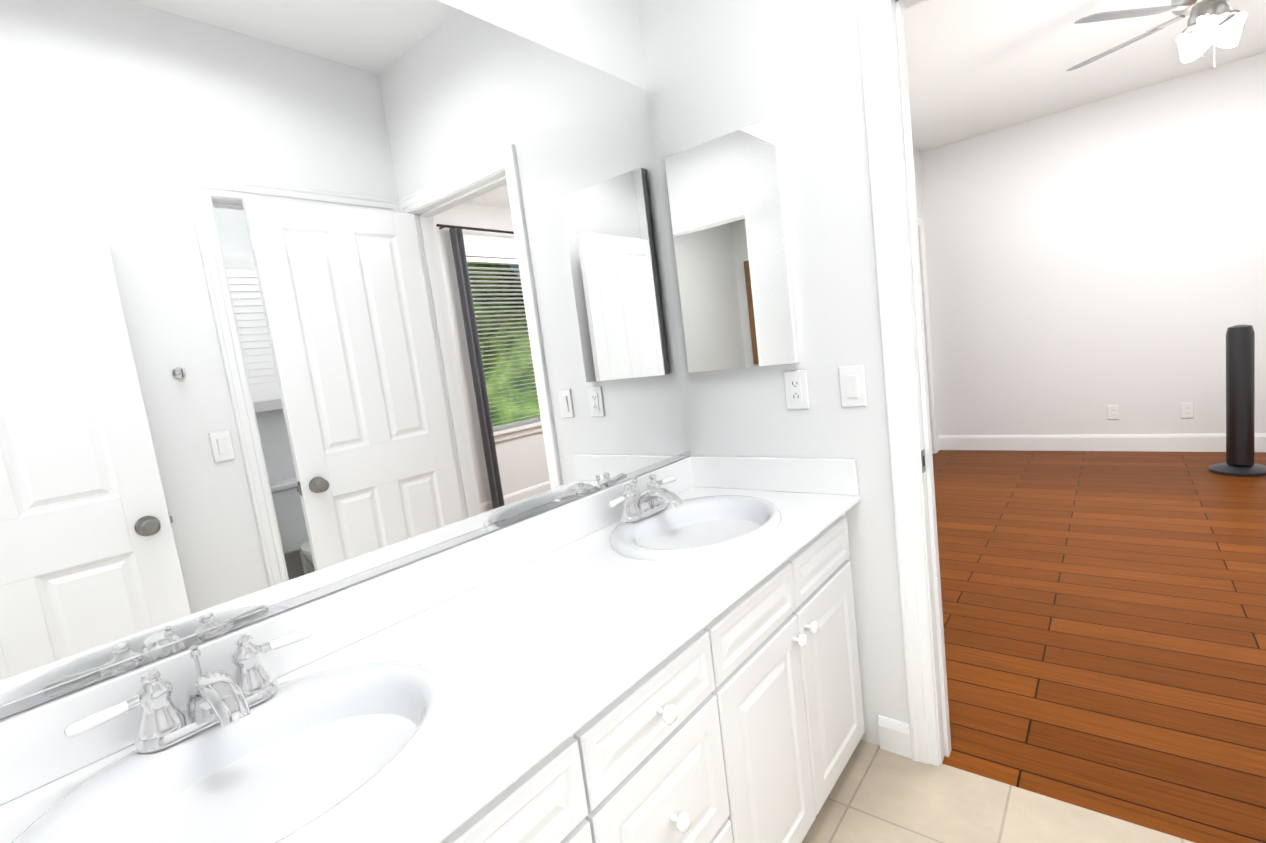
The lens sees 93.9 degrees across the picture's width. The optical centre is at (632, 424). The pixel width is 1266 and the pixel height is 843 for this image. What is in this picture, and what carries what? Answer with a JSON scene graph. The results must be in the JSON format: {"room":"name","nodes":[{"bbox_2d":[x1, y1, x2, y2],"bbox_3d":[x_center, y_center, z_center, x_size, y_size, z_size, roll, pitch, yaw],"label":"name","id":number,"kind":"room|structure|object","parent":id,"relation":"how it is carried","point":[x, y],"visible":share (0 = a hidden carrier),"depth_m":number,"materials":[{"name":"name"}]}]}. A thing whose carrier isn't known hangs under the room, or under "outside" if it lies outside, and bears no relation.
{"room":"bathroom","nodes":[
{"label":"bathroom","id":0,"kind":"room"},
{"bbox_2d":[0,0,690,718],"bbox_3d":[-0.552,-0.174,1.227,0.131,2.700,2.070,-1,9,39],"label":"mirror","id":1,"kind":"object","parent":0,"point":[304,300],"depth_m":1.07,"materials":[{"name":"clear glass"}]},
{"bbox_2d":[637,0,908,744],"bbox_3d":[1.319,-0.391,1.083,3.570,2.700,0.120,-1,9,39],"label":"wall","id":2,"kind":"structure","parent":0,"point":[714,69],"depth_m":1.68,"materials":[{"name":"white paint"}]},
{"bbox_2d":[0,456,695,795],"bbox_3d":[-0.400,0.324,1.293,0.019,0.105,1.946,-1,9,39],"label":"backsplash","id":3,"kind":"structure","parent":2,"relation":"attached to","point":[38,740],"depth_m":1.11,"materials":[{"name":"white stone"}]},
{"bbox_2d":[664,117,798,372],"bbox_3d":[0.292,-0.512,1.798,0.370,0.680,0.027,-1,9,39],"label":"medicine cabinet mirror","id":4,"kind":"object","parent":2,"relation":"attached to","point":[727,209],"visible":0.96,"depth_m":1.77,"materials":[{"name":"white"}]},
{"bbox_2d":[692,456,858,495],"bbox_3d":[0.421,0.154,1.847,0.551,0.105,0.019,-1,9,39],"label":"backsplash","id":5,"kind":"structure","parent":2,"relation":"attached to","point":[838,476],"depth_m":1.81,"materials":[{"name":"white stone"}]},
{"bbox_2d":[783,369,809,408],"bbox_3d":[0.481,-0.103,1.746,0.070,0.115,0.010,-1,9,39],"label":"outlet","id":6,"kind":"object","parent":2,"relation":"attached to","point":[796,389],"visible":1,"depth_m":1.74,"materials":[{"name":"white plastic"}]},
{"bbox_2d":[838,365,866,406],"bbox_3d":[0.608,-0.106,1.639,0.070,0.115,0.013,-1,9,39],"label":"bathroom light switch","id":7,"kind":"object","parent":2,"relation":"attached to","point":[852,386],"visible":1,"depth_m":1.64,"materials":[{"name":"white plastic"}]},
{"bbox_2d":[878,715,911,758],"bbox_3d":[0.500,1.075,0.724,0.954,0.100,1.950,-1,9,39],"label":"baseboard","id":8,"kind":"structure","parent":2,"relation":"attached to","point":[894,736],"depth_m":1.73,"materials":[{"name":"white wood"}]},
{"bbox_2d":[856,0,950,765],"bbox_3d":[1.054,-0.096,1.366,0.860,2.115,0.158,-1,9,39],"label":"door frame","id":9,"kind":"structure","parent":2,"relation":"attached to","point":[882,41],"depth_m":1.55,"materials":[{"name":"white wood"}]},
{"bbox_2d":[921,449,925,472],"bbox_3d":[0.778,0.097,1.582,0.002,0.060,0.030,-1,9,39],"label":"strike plate","id":10,"kind":"object","parent":9,"relation":"attached to","point":[923,460],"visible":1,"depth_m":1.58,"materials":[{"name":"grey metal"}]},
{"bbox_2d":[913,148,936,429],"bbox_3d":[1.386,-0.740,3.888,0.120,2.700,4.360,-1,9,39],"label":"wall","id":11,"kind":"structure","parent":0,"point":[918,182],"depth_m":5.23,"materials":[{"name":"white paint"}]},
{"bbox_2d":[917,216,937,453],"bbox_3d":[2.369,-0.709,5.065,0.140,2.115,0.900,-1,9,39],"label":"door frame","id":12,"kind":"structure","parent":11,"relation":"attached to","point":[927,333],"depth_m":5.33,"materials":[{"name":"white wood"}]},
{"bbox_2d":[802,740,1193,842],"bbox_3d":[-0.438,1.442,-0.500,3.600,0.100,5.126,-1,9,39],"label":"floor","id":13,"kind":"structure","parent":0,"point":[877,794],"depth_m":1.51,"materials":[{"name":"beige tile"}]},
{"bbox_2d":[448,516,864,842],"bbox_3d":[-0.128,0.773,1.171,0.576,0.742,1.946,-1,9,39],"label":"bathroom vanity","id":14,"kind":"object","parent":13,"relation":"on","point":[744,735],"depth_m":1.17,"materials":[{"name":"white wood"}]},
{"bbox_2d":[332,488,859,842],"bbox_3d":[-0.179,0.389,1.127,0.570,0.038,1.946,-1,9,39],"label":"countertop","id":15,"kind":"structure","parent":14,"relation":"on","point":[571,631],"depth_m":1.04,"materials":[{"name":"white stone"}]},
{"bbox_2d":[116,624,287,755],"bbox_3d":[-0.593,0.379,0.840,0.165,0.107,0.178,-1,9,39],"label":"faucet","id":16,"kind":"object","parent":15,"relation":"on","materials":[{"name":"silver metal"}]},
{"bbox_2d":[0,632,519,842],"bbox_3d":[-0.481,0.515,0.779,0.426,0.170,0.510,-1,9,39],"label":"sink","id":17,"kind":"object","parent":15,"relation":"in","point":[356,723],"depth_m":0.81,"materials":[{"name":"white ceramic"}]},
{"bbox_2d":[612,472,691,523],"bbox_3d":[0.065,0.199,1.645,0.165,0.107,0.178,-1,9,39],"label":"faucet","id":18,"kind":"object","parent":15,"relation":"on","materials":[{"name":"silver metal"}]},
{"bbox_2d":[568,488,811,571],"bbox_3d":[0.177,0.335,1.584,0.426,0.170,0.510,-1,9,39],"label":"sink","id":19,"kind":"object","parent":15,"relation":"in","point":[720,527],"depth_m":1.61,"materials":[{"name":"white ceramic"}]},
{"bbox_2d":[904,0,1265,151],"bbox_3d":[0.520,-1.711,1.074,5.000,0.100,9.800,-1,9,39],"label":"ceiling","id":20,"kind":"structure","parent":0,"point":[977,67],"depth_m":3.59,"materials":[{"name":"white paint"}]},
{"bbox_2d":[1066,0,1247,70],"bbox_3d":[2.536,-1.830,2.564,1.084,0.519,1.096,-1,9,39],"label":"ceiling fan","id":21,"kind":"object","parent":20,"relation":"hanging from","point":[1219,23],"visible":1,"depth_m":2.56,"materials":[{"name":"silver metal"}]},
{"bbox_2d":[920,52,1265,435],"bbox_3d":[4.040,-1.136,4.407,3.570,2.700,0.120,-1,9,39],"label":"wall","id":22,"kind":"structure","parent":0,"point":[1087,264],"depth_m":4.61,"materials":[{"name":"white paint"}]},
{"bbox_2d":[937,433,1265,451],"bbox_3d":[4.137,0.141,4.509,3.300,0.135,0.040,-1,9,39],"label":"baseboard","id":23,"kind":"structure","parent":22,"relation":"attached to","point":[1169,442],"depth_m":4.80,"materials":[{"name":"white wood"}]},
{"bbox_2d":[1107,405,1118,419],"bbox_3d":[3.835,-0.098,4.721,0.070,0.115,0.008,-1,9,39],"label":"outlet","id":24,"kind":"object","parent":22,"relation":"attached to","point":[1112,411],"visible":1,"depth_m":4.72,"materials":[{"name":"white plastic"}]},
{"bbox_2d":[1181,403,1193,417],"bbox_3d":[4.169,-0.106,4.446,0.070,0.115,0.008,-1,9,39],"label":"outlet","id":25,"kind":"object","parent":22,"relation":"attached to","point":[1186,410],"visible":1,"depth_m":4.44,"materials":[{"name":"white plastic"}]},
{"bbox_2d":[932,450,1265,842],"bbox_3d":[2.466,0.609,3.363,5.000,0.100,4.674,-1,9,39],"label":"floor","id":26,"kind":"structure","parent":0,"point":[1104,619],"depth_m":2.24,"materials":[{"name":"brown wood"}]},
{"bbox_2d":[1208,325,1265,476],"bbox_3d":[3.922,-0.164,3.817,0.300,0.955,0.300,-1,9,39],"label":"tower fan","id":27,"kind":"object","parent":26,"relation":"on","point":[1240,386],"visible":1,"depth_m":3.77,"materials":[{"name":"black plastic"}]}
]}

